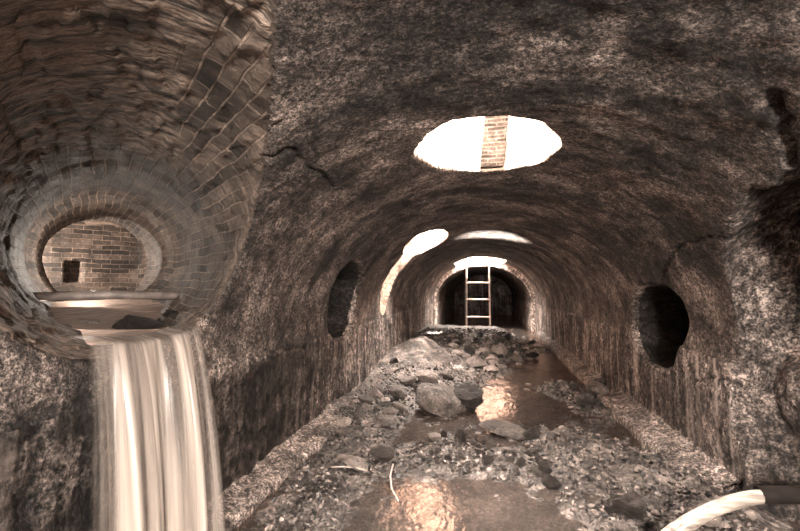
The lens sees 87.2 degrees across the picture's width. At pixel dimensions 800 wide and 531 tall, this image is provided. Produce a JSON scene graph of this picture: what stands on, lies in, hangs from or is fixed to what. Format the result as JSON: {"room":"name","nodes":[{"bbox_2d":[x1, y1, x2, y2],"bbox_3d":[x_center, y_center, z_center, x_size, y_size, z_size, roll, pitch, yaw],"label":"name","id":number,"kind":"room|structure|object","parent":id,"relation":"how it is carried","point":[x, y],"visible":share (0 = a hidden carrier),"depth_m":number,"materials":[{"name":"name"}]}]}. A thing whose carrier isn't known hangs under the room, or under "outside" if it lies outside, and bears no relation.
{"room":"underground passage","nodes":[
{"label":"underground passage","id":0,"kind":"room"},
{"bbox_2d":[42,220,145,291],"bbox_3d":[-4.728,-0.019,5.603,2.361,1.280,1.678,2,-4,-38],"label":"brick wall","id":1,"kind":"structure","parent":0,"point":[92,255],"depth_m":6.42,"materials":[{"name":"brick"}]},
{"bbox_2d":[0,0,277,361],"bbox_3d":[-2.072,-0.141,3.122,1.329,1.334,5.696,2,-4,-37],"label":"culvert","id":2,"kind":"structure","parent":0,"point":[148,118],"depth_m":2.21,"materials":[{"name":"brick"}]},
{"bbox_2d":[78,318,100,323],"bbox_3d":[-2.094,0.396,2.798,0.224,0.091,0.176,-1,-3,11],"label":"stone","id":3,"kind":"object","parent":2,"relation":"on","point":[84,321],"visible":0.3,"depth_m":2.73,"materials":[{"name":"brown stone"}]},
{"bbox_2d":[32,290,179,301],"bbox_3d":[-2.257,0.237,3.306,1.042,0.082,0.070,2,-4,-38],"label":"board","id":4,"kind":"object","parent":2,"relation":"on","point":[113,294],"visible":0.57,"depth_m":3.25,"materials":[{"name":"wood"}]},
{"bbox_2d":[48,299,168,344],"bbox_3d":[-2.938,0.393,4.167,1.200,0.226,5.392,2,-4,-38],"label":"water","id":5,"kind":"object","parent":2,"relation":"in","point":[110,311],"visible":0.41,"depth_m":2.87,"materials":[{"name":"brown liquid"}]},
{"bbox_2d":[111,314,163,329],"bbox_3d":[-1.753,0.388,2.811,0.225,0.125,0.304,-3,-4,44],"label":"stone","id":6,"kind":"object","parent":2,"relation":"on","point":[129,322],"visible":0.89,"depth_m":2.76,"materials":[{"name":"stone"}]},
{"bbox_2d":[99,327,216,530],"bbox_3d":[-1.262,0.991,2.157,0.546,1.287,0.970,-1,-3,11],"label":"waterfall","id":7,"kind":"object","parent":2,"relation":"attached to","point":[167,510],"visible":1,"depth_m":2.12,"materials":[{"name":"liquid"}]},
{"bbox_2d":[162,309,177,317],"bbox_3d":[-1.715,0.367,3.218,0.140,0.062,0.243,1,-3,-13],"label":"stone","id":8,"kind":"object","parent":2,"relation":"on","point":[169,312],"visible":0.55,"depth_m":3.13,"materials":[{"name":"stone"}]},
{"bbox_2d":[0,258,453,530],"bbox_3d":[0.526,1.312,11.326,0.378,2.144,27.170,-1,-3,11],"label":"wall","id":9,"kind":"structure","parent":0,"point":[60,473],"depth_m":2.86,"materials":[{"name":"concrete"}]},
{"bbox_2d":[327,260,358,338],"bbox_3d":[-1.543,0.449,5.593,2.028,1.042,1.182,-1,-3,11],"label":"hole","id":10,"kind":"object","parent":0,"point":[340,298],"depth_m":5.99,"materials":[{"name":"black"}]},
{"bbox_2d":[0,0,799,434],"bbox_3d":[2.191,0.349,11.062,3.667,1.570,27.200,-1,-3,11],"label":"ceiling","id":11,"kind":"structure","parent":0,"point":[665,115],"depth_m":2.33,"materials":[{"name":"concrete"}]},
{"bbox_2d":[380,229,448,314],"bbox_3d":[0.326,-0.157,7.417,1.495,2.168,2.005,2,-4,-34],"label":"shaft","id":12,"kind":"object","parent":11,"relation":"attached to","point":[422,242],"visible":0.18,"depth_m":7.94,"materials":[{"name":"brick"}]},
{"bbox_2d":[454,257,506,265],"bbox_3d":[2.752,-0.448,14.496,1.741,0.844,1.615,-1,-3,11],"label":"shaft","id":13,"kind":"object","parent":11,"relation":"attached to","point":[471,258],"visible":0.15,"depth_m":15.27,"materials":[{"name":"brick"}]},
{"bbox_2d":[414,116,561,171],"bbox_3d":[0.624,-1.129,3.073,1.012,0.680,1.233,-1,-3,11],"label":"skylight opening","id":14,"kind":"structure","parent":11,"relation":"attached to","point":[456,144],"depth_m":3.50,"materials":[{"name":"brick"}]},
{"bbox_2d":[480,116,507,168],"bbox_3d":[0.826,-1.181,3.634,0.276,0.680,0.113,-1,-3,11],"label":"brick pier","id":15,"kind":"object","parent":14,"relation":"attached to","point":[494,138],"visible":0.68,"depth_m":3.58,"materials":[{"name":"beige brick"}]},
{"bbox_2d":[454,275,512,313],"bbox_3d":[4.803,1.822,24.380,3.313,2.588,0.220,-1,-3,11],"label":"wall","id":16,"kind":"structure","parent":0,"point":[501,294],"depth_m":24.47,"materials":[{"name":"concrete"}]},
{"bbox_2d":[434,260,534,331],"bbox_3d":[3.016,1.188,15.173,3.583,2.793,0.084,-1,-3,11],"label":"arch","id":17,"kind":"object","parent":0,"point":[494,263],"depth_m":15.13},
{"bbox_2d":[239,314,799,530],"bbox_3d":[2.338,1.900,10.972,4.900,0.711,27.600,-1,-3,11],"label":"floor","id":18,"kind":"structure","parent":0,"point":[458,500],"depth_m":3.36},
{"bbox_2d":[206,382,360,530],"bbox_3d":[-0.882,1.681,4.016,0.422,0.304,4.300,-1,-3,11],"label":"kerb","id":19,"kind":"object","parent":18,"relation":"on","point":[236,504],"visible":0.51,"depth_m":3.27,"materials":[{"name":"concrete"}]},
{"bbox_2d":[337,416,351,426],"bbox_3d":[-0.591,1.684,4.554,0.171,0.116,0.144,-1,-3,21],"label":"stone","id":20,"kind":"object","parent":18,"relation":"on","point":[344,421],"visible":0.9,"depth_m":4.50,"materials":[{"name":"grey stone"}]},
{"bbox_2d":[336,427,353,436],"bbox_3d":[-0.558,1.731,4.315,0.198,0.107,0.119,1,-3,-19],"label":"stone","id":21,"kind":"object","parent":18,"relation":"on","point":[342,431],"visible":0.76,"depth_m":4.30,"materials":[{"name":"grey stone"}]},
{"bbox_2d":[331,466,366,470],"bbox_3d":[-0.411,1.633,3.384,0.294,0.039,0.018,0,-3,3],"label":"twig","id":22,"kind":"object","parent":18,"relation":"on","point":[331,466],"visible":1,"depth_m":3.38,"materials":[{"name":"beige wood"}]},
{"bbox_2d":[337,454,367,471],"bbox_3d":[-0.390,1.622,3.466,0.272,0.139,0.201,0,-3,8],"label":"rock","id":23,"kind":"object","parent":18,"relation":"on","point":[352,461],"visible":0.99,"depth_m":3.43,"materials":[{"name":"grey stone"}]},
{"bbox_2d":[350,499,358,505],"bbox_3d":[-0.333,1.683,2.978,0.077,0.063,0.065,-2,-4,35],"label":"stone","id":24,"kind":"object","parent":18,"relation":"on","point":[354,502],"visible":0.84,"depth_m":2.96,"materials":[{"name":"grey stone"}]},
{"bbox_2d":[353,408,365,419],"bbox_3d":[-0.447,1.672,4.690,0.121,0.136,0.172,-1,-3,25],"label":"stone","id":25,"kind":"object","parent":18,"relation":"on","point":[360,413],"visible":0.85,"depth_m":4.65,"materials":[{"name":"grey stone"}]},
{"bbox_2d":[357,396,373,403],"bbox_3d":[-0.421,1.683,5.212,0.217,0.111,0.144,-2,-3,30],"label":"stone","id":26,"kind":"object","parent":18,"relation":"on","point":[366,399],"visible":0.88,"depth_m":5.18,"materials":[{"name":"grey stone"}]},
{"bbox_2d":[361,420,370,425],"bbox_3d":[-0.364,1.677,4.481,0.097,0.057,0.098,0,-3,4],"label":"stone","id":27,"kind":"object","parent":18,"relation":"on","point":[365,422],"visible":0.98,"depth_m":4.45,"materials":[{"name":"grey stone"}]},
{"bbox_2d":[361,402,371,410],"bbox_3d":[-0.413,1.680,4.991,0.127,0.088,0.107,-3,-4,40],"label":"stone","id":28,"kind":"object","parent":18,"relation":"on","point":[365,406],"visible":0.96,"depth_m":4.97,"materials":[{"name":"grey stone"}]},
{"bbox_2d":[369,386,383,397],"bbox_3d":[-0.317,1.669,5.518,0.154,0.162,0.244,2,-4,-38],"label":"stone","id":29,"kind":"object","parent":18,"relation":"on","point":[374,392],"visible":0.84,"depth_m":5.46,"materials":[{"name":"grey stone"}]},
{"bbox_2d":[373,405,381,410],"bbox_3d":[-0.243,1.692,4.931,0.140,0.100,0.095,-1,-3,26],"label":"stone","id":30,"kind":"object","parent":18,"relation":"on","point":[377,408],"visible":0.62,"depth_m":4.90,"materials":[{"name":"stone"}]},
{"bbox_2d":[369,446,394,458],"bbox_3d":[-0.154,1.634,3.664,0.172,0.084,0.220,2,-4,-31],"label":"rock","id":31,"kind":"object","parent":18,"relation":"on","point":[383,451],"visible":1,"depth_m":3.63,"materials":[{"name":"stone"}]},
{"bbox_2d":[377,387,386,394],"bbox_3d":[-0.265,1.675,5.577,0.186,0.132,0.123,0,-3,9],"label":"stone","id":32,"kind":"object","parent":18,"relation":"on","point":[383,391],"visible":0.49,"depth_m":5.54,"materials":[{"name":"stone"}]},
{"bbox_2d":[373,415,396,426],"bbox_3d":[-0.146,1.651,4.484,0.251,0.100,0.178,1,-3,-23],"label":"rock","id":33,"kind":"object","parent":18,"relation":"on","point":[384,420],"visible":0.99,"depth_m":4.44,"materials":[{"name":"grey stone"}]},
{"bbox_2d":[378,401,391,406],"bbox_3d":[-0.184,1.692,5.119,0.171,0.046,0.106,0,-3,-9],"label":"stone","id":34,"kind":"object","parent":18,"relation":"on","point":[382,404],"visible":0.92,"depth_m":5.11,"materials":[{"name":"grey stone"}]},
{"bbox_2d":[381,397,390,401],"bbox_3d":[-0.192,1.714,5.312,0.138,0.105,0.115,3,-4,-40],"label":"stone","id":35,"kind":"object","parent":18,"relation":"on","point":[383,399],"visible":0.64,"depth_m":5.28,"materials":[{"name":"beige stone"}]},
{"bbox_2d":[381,406,398,414],"bbox_3d":[-0.122,1.664,4.782,0.138,0.110,0.199,2,-4,-36],"label":"stone","id":36,"kind":"object","parent":18,"relation":"on","point":[390,410],"visible":0.82,"depth_m":4.74,"materials":[{"name":"grey stone"}]},
{"bbox_2d":[390,357,397,362],"bbox_3d":[-0.106,1.627,7.221,0.149,0.107,0.224,1,-3,-12],"label":"stone","id":37,"kind":"object","parent":18,"relation":"on","point":[394,359],"visible":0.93,"depth_m":7.13,"materials":[{"name":"stone"}]},
{"bbox_2d":[388,384,405,397],"bbox_3d":[-0.044,1.631,5.474,0.239,0.152,0.275,0,-3,0],"label":"stone","id":38,"kind":"object","parent":18,"relation":"on","point":[396,390],"visible":0.99,"depth_m":5.38,"materials":[{"name":"grey stone"}]},
{"bbox_2d":[393,402,408,410],"bbox_3d":[0.015,1.703,5.046,0.148,0.099,0.236,3,-4,-41],"label":"stone","id":39,"kind":"object","parent":18,"relation":"on","point":[397,405],"visible":0.96,"depth_m":5.00,"materials":[{"name":"grey stone"}]},
{"bbox_2d":[396,375,416,384],"bbox_3d":[0.084,1.665,6.103,0.286,0.140,0.219,0,-3,-7],"label":"stone","id":40,"kind":"object","parent":18,"relation":"on","point":[403,379],"visible":0.98,"depth_m":6.03,"materials":[{"name":"grey stone"}]},
{"bbox_2d":[417,450,424,456],"bbox_3d":[0.182,1.673,3.720,0.074,0.064,0.057,-2,-4,38],"label":"stone","id":41,"kind":"object","parent":18,"relation":"on","point":[419,453],"visible":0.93,"depth_m":3.70,"materials":[{"name":"beige stone"}]},
{"bbox_2d":[414,381,428,388],"bbox_3d":[0.366,1.716,5.918,0.188,0.160,0.343,-3,-4,44],"label":"rock","id":42,"kind":"object","parent":18,"relation":"on","point":[419,383],"visible":0.2,"depth_m":5.90,"materials":[{"name":"stone"}]},
{"bbox_2d":[415,370,437,382],"bbox_3d":[0.390,1.641,6.226,0.350,0.181,0.243,-1,-3,13],"label":"stone block","id":43,"kind":"object","parent":18,"relation":"on","point":[422,375],"visible":0.9,"depth_m":6.15,"materials":[{"name":"beige stone"}]},
{"bbox_2d":[427,432,440,440],"bbox_3d":[0.345,1.717,4.209,0.126,0.085,0.167,0,-3,-6],"label":"stone","id":44,"kind":"object","parent":18,"relation":"on","point":[434,436],"visible":0.95,"depth_m":4.17,"materials":[{"name":"beige stone"}]},
{"bbox_2d":[434,447,441,453],"bbox_3d":[0.343,1.640,3.720,0.078,0.050,0.060,-1,-3,25],"label":"stone","id":45,"kind":"object","parent":18,"relation":"on","point":[437,450],"visible":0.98,"depth_m":3.71,"materials":[{"name":"grey stone"}]},
{"bbox_2d":[415,383,468,417],"bbox_3d":[0.540,1.702,5.272,0.549,0.472,0.789,-2,-4,38],"label":"boulder","id":46,"kind":"object","parent":18,"relation":"on","point":[440,400],"visible":0.76,"depth_m":5.01,"materials":[{"name":"grey stone"}]},
{"bbox_2d":[440,430,447,437],"bbox_3d":[0.471,1.750,4.335,0.102,0.118,0.120,-1,-3,16],"label":"stone","id":47,"kind":"object","parent":18,"relation":"on","point":[443,433],"visible":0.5,"depth_m":4.31,"materials":[{"name":"grey stone"}]},
{"bbox_2d":[443,453,451,459],"bbox_3d":[0.410,1.631,3.607,0.077,0.054,0.078,-1,-3,14],"label":"stone","id":48,"kind":"object","parent":18,"relation":"on","point":[448,456],"visible":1,"depth_m":3.57,"materials":[{"name":"stone"}]},
{"bbox_2d":[441,371,454,378],"bbox_3d":[0.743,1.700,6.492,0.186,0.133,0.209,-2,-4,39],"label":"stone","id":49,"kind":"object","parent":18,"relation":"on","point":[444,374],"visible":1,"depth_m":6.44,"materials":[{"name":"stone"}]},
{"bbox_2d":[451,339,461,345],"bbox_3d":[1.341,1.822,9.961,0.254,0.126,0.233,-1,-3,10],"label":"stone","id":50,"kind":"object","parent":18,"relation":"on","point":[457,341],"visible":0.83,"depth_m":9.91,"materials":[{"name":"stone"}]},
{"bbox_2d":[452,350,463,354],"bbox_3d":[1.130,1.728,8.276,0.173,0.123,0.260,3,-4,-41],"label":"stone","id":51,"kind":"object","parent":18,"relation":"on","point":[456,352],"visible":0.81,"depth_m":8.19,"materials":[{"name":"beige stone"}]},
{"bbox_2d":[455,449,464,459],"bbox_3d":[0.525,1.649,3.635,0.084,0.080,0.113,-1,-3,20],"label":"stone","id":52,"kind":"object","parent":18,"relation":"on","point":[460,454],"visible":0.76,"depth_m":3.61,"materials":[{"name":"grey stone"}]},
{"bbox_2d":[454,428,466,441],"bbox_3d":[0.607,1.690,4.201,0.134,0.127,0.124,-1,-3,14],"label":"rock","id":53,"kind":"object","parent":18,"relation":"on","point":[460,433],"visible":0.95,"depth_m":4.16,"materials":[{"name":"stone"}]},
{"bbox_2d":[462,353,469,357],"bbox_3d":[1.292,1.833,8.469,0.204,0.123,0.229,3,-4,-44],"label":"stone","id":54,"kind":"object","parent":18,"relation":"on","point":[465,355],"visible":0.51,"depth_m":8.41,"materials":[{"name":"beige stone"}]},
{"bbox_2d":[453,384,483,410],"bbox_3d":[0.827,1.681,5.286,0.450,0.336,0.378,-1,-3,11],"label":"rock","id":55,"kind":"object","parent":18,"relation":"on","point":[470,396],"visible":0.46,"depth_m":5.18,"materials":[{"name":"stone"}]},
{"bbox_2d":[464,344,474,353],"bbox_3d":[1.499,1.830,9.026,0.290,0.293,0.176,2,-3,-29],"label":"rock","id":56,"kind":"object","parent":18,"relation":"on","point":[468,348],"visible":0.84,"depth_m":8.97,"materials":[{"name":"stone"}]},
{"bbox_2d":[467,438,476,445],"bbox_3d":[0.724,1.722,4.088,0.129,0.062,0.088,-2,-3,27],"label":"stone","id":57,"kind":"object","parent":18,"relation":"on","point":[472,441],"visible":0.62,"depth_m":4.08,"materials":[{"name":"stone"}]},
{"bbox_2d":[465,355,487,366],"bbox_3d":[1.428,1.767,7.725,0.404,0.233,0.344,0,-3,1],"label":"stone","id":58,"kind":"object","parent":18,"relation":"on","point":[474,361],"visible":0.85,"depth_m":7.66,"materials":[{"name":"beige stone"}]},
{"bbox_2d":[466,257,490,325],"bbox_3d":[2.618,0.439,14.117,0.830,3.354,0.280,-1,-3,11],"label":"ladder","id":59,"kind":"object","parent":18,"relation":"on","point":[467,265],"visible":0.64,"depth_m":14.04,"materials":[{"name":"metal"}]},
{"bbox_2d":[476,449,485,455],"bbox_3d":[0.709,1.638,3.669,0.100,0.070,0.073,0,-3,4],"label":"stone","id":60,"kind":"object","parent":18,"relation":"on","point":[478,451],"visible":0.71,"depth_m":3.65,"materials":[{"name":"grey stone"}]},
{"bbox_2d":[479,347,489,352],"bbox_3d":[1.856,1.860,9.226,0.254,0.126,0.223,-1,-3,13],"label":"stone","id":61,"kind":"object","parent":18,"relation":"on","point":[482,349],"visible":0.93,"depth_m":9.20,"materials":[{"name":"grey stone"}]},
{"bbox_2d":[482,455,493,465],"bbox_3d":[0.742,1.618,3.500,0.114,0.065,0.110,0,-3,-2],"label":"stone","id":62,"kind":"object","parent":18,"relation":"on","point":[487,460],"visible":0.99,"depth_m":3.48,"materials":[{"name":"stone"}]},
{"bbox_2d":[484,439,494,446],"bbox_3d":[0.851,1.688,3.944,0.112,0.094,0.099,3,-4,-44],"label":"stone","id":63,"kind":"object","parent":18,"relation":"on","point":[490,442],"visible":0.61,"depth_m":3.93,"materials":[{"name":"grey stone"}]},
{"bbox_2d":[483,365,498,371],"bbox_3d":[1.633,1.853,7.546,0.257,0.113,0.191,1,-3,-11],"label":"stone","id":64,"kind":"object","parent":18,"relation":"on","point":[493,368],"visible":0.94,"depth_m":7.52,"materials":[{"name":"beige stone"}]},
{"bbox_2d":[486,355,498,360],"bbox_3d":[1.865,1.903,8.638,0.224,0.111,0.328,3,-4,-40],"label":"stone","id":65,"kind":"object","parent":18,"relation":"on","point":[490,357],"visible":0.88,"depth_m":8.55,"materials":[{"name":"beige stone"}]},
{"bbox_2d":[490,343,508,354],"bbox_3d":[2.229,1.865,9.369,0.362,0.307,0.466,2,-4,-39],"label":"stone","id":66,"kind":"object","parent":18,"relation":"on","point":[499,348],"visible":0.73,"depth_m":9.24,"materials":[{"name":"grey stone"}]},
{"bbox_2d":[442,314,562,375],"bbox_3d":[2.299,2.110,11.020,4.200,0.005,27.300,-1,-3,11],"label":"water","id":67,"kind":"object","parent":18,"relation":"on","point":[496,319],"visible":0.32,"depth_m":17.89,"materials":[{"name":"brown liquid"}]},
{"bbox_2d":[389,464,398,500],"bbox_3d":[-0.054,1.643,3.200,0.051,0.060,0.493,0,-3,-5],"label":"twig","id":68,"kind":"object","parent":67,"relation":"in","point":[392,464],"visible":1,"depth_m":3.16,"materials":[{"name":"beige wood"}]},
{"bbox_2d":[498,364,506,368],"bbox_3d":[1.872,1.866,7.727,0.164,0.095,0.128,1,-3,-19],"label":"stone","id":69,"kind":"object","parent":18,"relation":"on","point":[504,366],"visible":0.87,"depth_m":7.69,"materials":[{"name":"stone"}]},
{"bbox_2d":[478,419,528,439],"bbox_3d":[1.104,1.707,4.374,0.551,0.143,0.287,-2,-4,35],"label":"stone slab","id":70,"kind":"object","parent":18,"relation":"on","point":[506,429],"visible":0.9,"depth_m":4.31,"materials":[{"name":"grey stone"}]},
{"bbox_2d":[502,333,509,339],"bbox_3d":[2.637,1.815,10.563,0.231,0.244,0.207,-2,-3,28],"label":"stone","id":71,"kind":"object","parent":18,"relation":"on","point":[507,335],"visible":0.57,"depth_m":10.52,"materials":[{"name":"stone"}]},
{"bbox_2d":[505,456,513,461],"bbox_3d":[0.924,1.626,3.507,0.076,0.053,0.063,0,-3,-8],"label":"stone","id":72,"kind":"object","parent":18,"relation":"on","point":[511,459],"visible":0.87,"depth_m":3.50,"materials":[{"name":"grey stone"}]},
{"bbox_2d":[507,450,516,454],"bbox_3d":[0.959,1.589,3.567,0.092,0.038,0.062,1,-3,-20],"label":"stone","id":73,"kind":"object","parent":18,"relation":"on","point":[513,452],"visible":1,"depth_m":3.56,"materials":[{"name":"grey stone"}]},
{"bbox_2d":[261,327,767,530],"bbox_3d":[1.435,1.710,7.119,3.412,0.419,10.372,-1,-3,11],"label":"gravel","id":74,"kind":"object","parent":18,"relation":"on","point":[443,331],"visible":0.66,"depth_m":3.50,"materials":[{"name":"grey gravel"}]},
{"bbox_2d":[571,386,579,390],"bbox_3d":[2.453,1.735,5.893,0.086,0.103,0.099,1,-3,-24],"label":"stone","id":75,"kind":"object","parent":74,"relation":"on","point":[576,388],"visible":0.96,"depth_m":5.87,"materials":[{"name":"stone"}]},
{"bbox_2d":[511,355,523,362],"bbox_3d":[2.421,1.951,8.757,0.223,0.191,0.261,1,-3,-11],"label":"stone","id":76,"kind":"object","parent":18,"relation":"on","point":[517,358],"visible":0.93,"depth_m":8.70,"materials":[{"name":"grey stone"}]},
{"bbox_2d":[516,458,525,465],"bbox_3d":[1.001,1.619,3.457,0.098,0.040,0.069,2,-3,-30],"label":"stone","id":77,"kind":"object","parent":18,"relation":"on","point":[521,462],"visible":1,"depth_m":3.44,"materials":[{"name":"grey stone"}]},
{"bbox_2d":[516,339,525,343],"bbox_3d":[3.083,1.983,10.703,0.311,0.195,0.193,-2,-3,30],"label":"stone","id":78,"kind":"object","parent":18,"relation":"on","point":[517,340],"visible":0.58,"depth_m":10.63,"materials":[{"name":"brown stone"}]},
{"bbox_2d":[525,451,534,455],"bbox_3d":[1.110,1.626,3.630,0.108,0.044,0.052,-1,-3,21],"label":"stone","id":79,"kind":"object","parent":18,"relation":"on","point":[528,453],"visible":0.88,"depth_m":3.62,"materials":[{"name":"stone"}]},
{"bbox_2d":[522,427,538,437],"bbox_3d":[1.305,1.668,4.188,0.134,0.131,0.115,1,-3,-19],"label":"rock","id":80,"kind":"object","parent":18,"relation":"on","point":[533,432],"visible":1,"depth_m":4.16,"materials":[{"name":"stone"}]},
{"bbox_2d":[525,351,538,357],"bbox_3d":[2.873,1.948,9.153,0.332,0.140,0.159,-1,-3,11],"label":"stone","id":81,"kind":"object","parent":18,"relation":"on","point":[533,354],"visible":0.85,"depth_m":9.10,"materials":[{"name":"black stone"}]},
{"bbox_2d":[529,465,547,477],"bbox_3d":[1.123,1.662,3.374,0.161,0.089,0.119,0,-3,1],"label":"stone","id":82,"kind":"object","parent":18,"relation":"on","point":[535,471],"visible":0.57,"depth_m":3.35,"materials":[{"name":"grey stone"}]},
{"bbox_2d":[535,454,542,462],"bbox_3d":[1.170,1.617,3.487,0.103,0.096,0.079,-1,-3,13],"label":"stone","id":83,"kind":"object","parent":18,"relation":"on","point":[538,458],"visible":0.57,"depth_m":3.48,"materials":[{"name":"grey stone"}]},
{"bbox_2d":[537,348,545,352],"bbox_3d":[3.413,2.055,10.135,0.193,0.135,0.280,-3,-4,40],"label":"stone","id":84,"kind":"object","parent":18,"relation":"on","point":[541,350],"visible":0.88,"depth_m":10.05,"materials":[{"name":"stone"}]},
{"bbox_2d":[537,459,552,473],"bbox_3d":[1.162,1.628,3.380,0.124,0.119,0.096,2,-3,-29],"label":"rock","id":85,"kind":"object","parent":18,"relation":"on","point":[544,465],"visible":0.86,"depth_m":3.35,"materials":[{"name":"stone"}]},
{"bbox_2d":[545,435,552,440],"bbox_3d":[1.450,1.695,4.106,0.084,0.060,0.056,-2,-4,37],"label":"stone","id":86,"kind":"object","parent":18,"relation":"on","point":[548,437],"visible":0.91,"depth_m":4.09,"materials":[{"name":"stone"}]},
{"bbox_2d":[542,474,561,489],"bbox_3d":[1.170,1.673,3.248,0.133,0.098,0.129,1,-3,-11],"label":"rock","id":87,"kind":"object","parent":18,"relation":"on","point":[552,482],"visible":1,"depth_m":3.21,"materials":[{"name":"stone"}]},
{"bbox_2d":[536,330,606,385],"bbox_3d":[3.711,1.950,9.753,0.346,0.366,7.252,-1,-3,12],"label":"kerb","id":88,"kind":"object","parent":18,"relation":"on","point":[581,371],"visible":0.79,"depth_m":8.01,"materials":[{"name":"concrete"}]},
{"bbox_2d":[573,392,593,409],"bbox_3d":[2.299,1.727,5.302,0.282,0.205,0.241,2,-3,-29],"label":"rock","id":89,"kind":"object","parent":18,"relation":"on","point":[581,400],"visible":0.93,"depth_m":5.26,"materials":[{"name":"stone"}]},
{"bbox_2d":[586,381,608,394],"bbox_3d":[2.754,1.718,5.859,0.328,0.188,0.336,0,-3,1],"label":"block","id":90,"kind":"object","parent":18,"relation":"on","point":[594,387],"visible":0.86,"depth_m":5.77,"materials":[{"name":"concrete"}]},
{"bbox_2d":[613,519,629,530],"bbox_3d":[1.348,1.596,2.572,0.084,0.077,0.075,1,-3,-22],"label":"stone","id":91,"kind":"object","parent":18,"relation":"on","point":[621,525],"visible":1,"depth_m":2.56,"materials":[{"name":"grey stone"}]},
{"bbox_2d":[600,491,647,520],"bbox_3d":[1.459,1.570,2.723,0.258,0.177,0.202,-2,-4,38],"label":"rock","id":92,"kind":"object","parent":18,"relation":"on","point":[630,505],"visible":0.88,"depth_m":2.67,"materials":[{"name":"stone"}]},
{"bbox_2d":[634,464,646,471],"bbox_3d":[1.869,1.586,3.277,0.093,0.052,0.085,-3,-4,45],"label":"stone","id":93,"kind":"object","parent":18,"relation":"on","point":[638,466],"visible":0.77,"depth_m":3.27,"materials":[{"name":"beige stone"}]},
{"bbox_2d":[650,509,661,515],"bbox_3d":[1.643,1.581,2.692,0.068,0.032,0.056,-2,-4,39],"label":"stone","id":94,"kind":"object","parent":18,"relation":"on","point":[653,511],"visible":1,"depth_m":2.68,"materials":[{"name":"beige stone"}]},
{"bbox_2d":[597,389,742,490],"bbox_3d":[2.574,1.679,4.302,0.400,0.337,2.700,-1,-3,11],"label":"kerb","id":95,"kind":"object","parent":18,"relation":"on","point":[649,430],"visible":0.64,"depth_m":3.93,"materials":[{"name":"concrete"}]},
{"bbox_2d":[704,516,721,526],"bbox_3d":[1.927,1.608,2.661,0.190,0.068,0.104,-2,-4,31],"label":"stone","id":96,"kind":"object","parent":18,"relation":"on","point":[716,522],"visible":0.43,"depth_m":2.62,"materials":[{"name":"grey stone"}]},
{"bbox_2d":[721,521,730,527],"bbox_3d":[2.039,1.634,2.647,0.080,0.034,0.062,-2,-3,29],"label":"stone","id":97,"kind":"object","parent":18,"relation":"on","point":[723,524],"visible":0.78,"depth_m":2.63,"materials":[{"name":"beige stone"}]},
{"bbox_2d":[744,510,756,520],"bbox_3d":[2.272,1.621,2.724,0.073,0.063,0.067,2,-4,-37],"label":"stone","id":98,"kind":"object","parent":18,"relation":"on","point":[750,514],"visible":0.8,"depth_m":2.71,"materials":[{"name":"beige stone"}]},
{"bbox_2d":[512,284,762,510],"bbox_3d":[3.894,1.435,10.653,0.182,1.827,27.171,-1,-3,11],"label":"wall","id":99,"kind":"structure","parent":0,"point":[693,396],"depth_m":4.35,"materials":[{"name":"concrete"}]},
{"bbox_2d":[637,285,688,367],"bbox_3d":[3.503,0.636,4.323,1.663,0.907,1.497,-1,-3,11],"label":"opening","id":100,"kind":"object","parent":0,"point":[663,327],"depth_m":5.03,"materials":[{"name":"black"}]},
{"bbox_2d":[723,173,799,523],"bbox_3d":[2.610,0.472,2.163,1.486,3.060,1.762,-1,-3,18],"label":"wall","id":101,"kind":"structure","parent":0,"point":[762,253],"depth_m":2.95,"materials":[{"name":"grey stone"}]},
{"bbox_2d":[752,486,799,504],"bbox_3d":[2.456,1.237,2.259,0.988,0.127,0.098,0,-3,5],"label":"pipe","id":102,"kind":"object","parent":101,"relation":"attached to","point":[774,495],"visible":0.84,"depth_m":2.26,"materials":[{"name":"black plastic"}]},
{"bbox_2d":[660,489,764,530],"bbox_3d":[1.657,1.454,2.309,0.762,0.460,0.094,0,-3,2],"label":"water jet","id":103,"kind":"object","parent":102,"relation":"attached to","point":[692,520],"visible":0.95,"depth_m":2.28,"materials":[{"name":"white liquid"}]}
]}

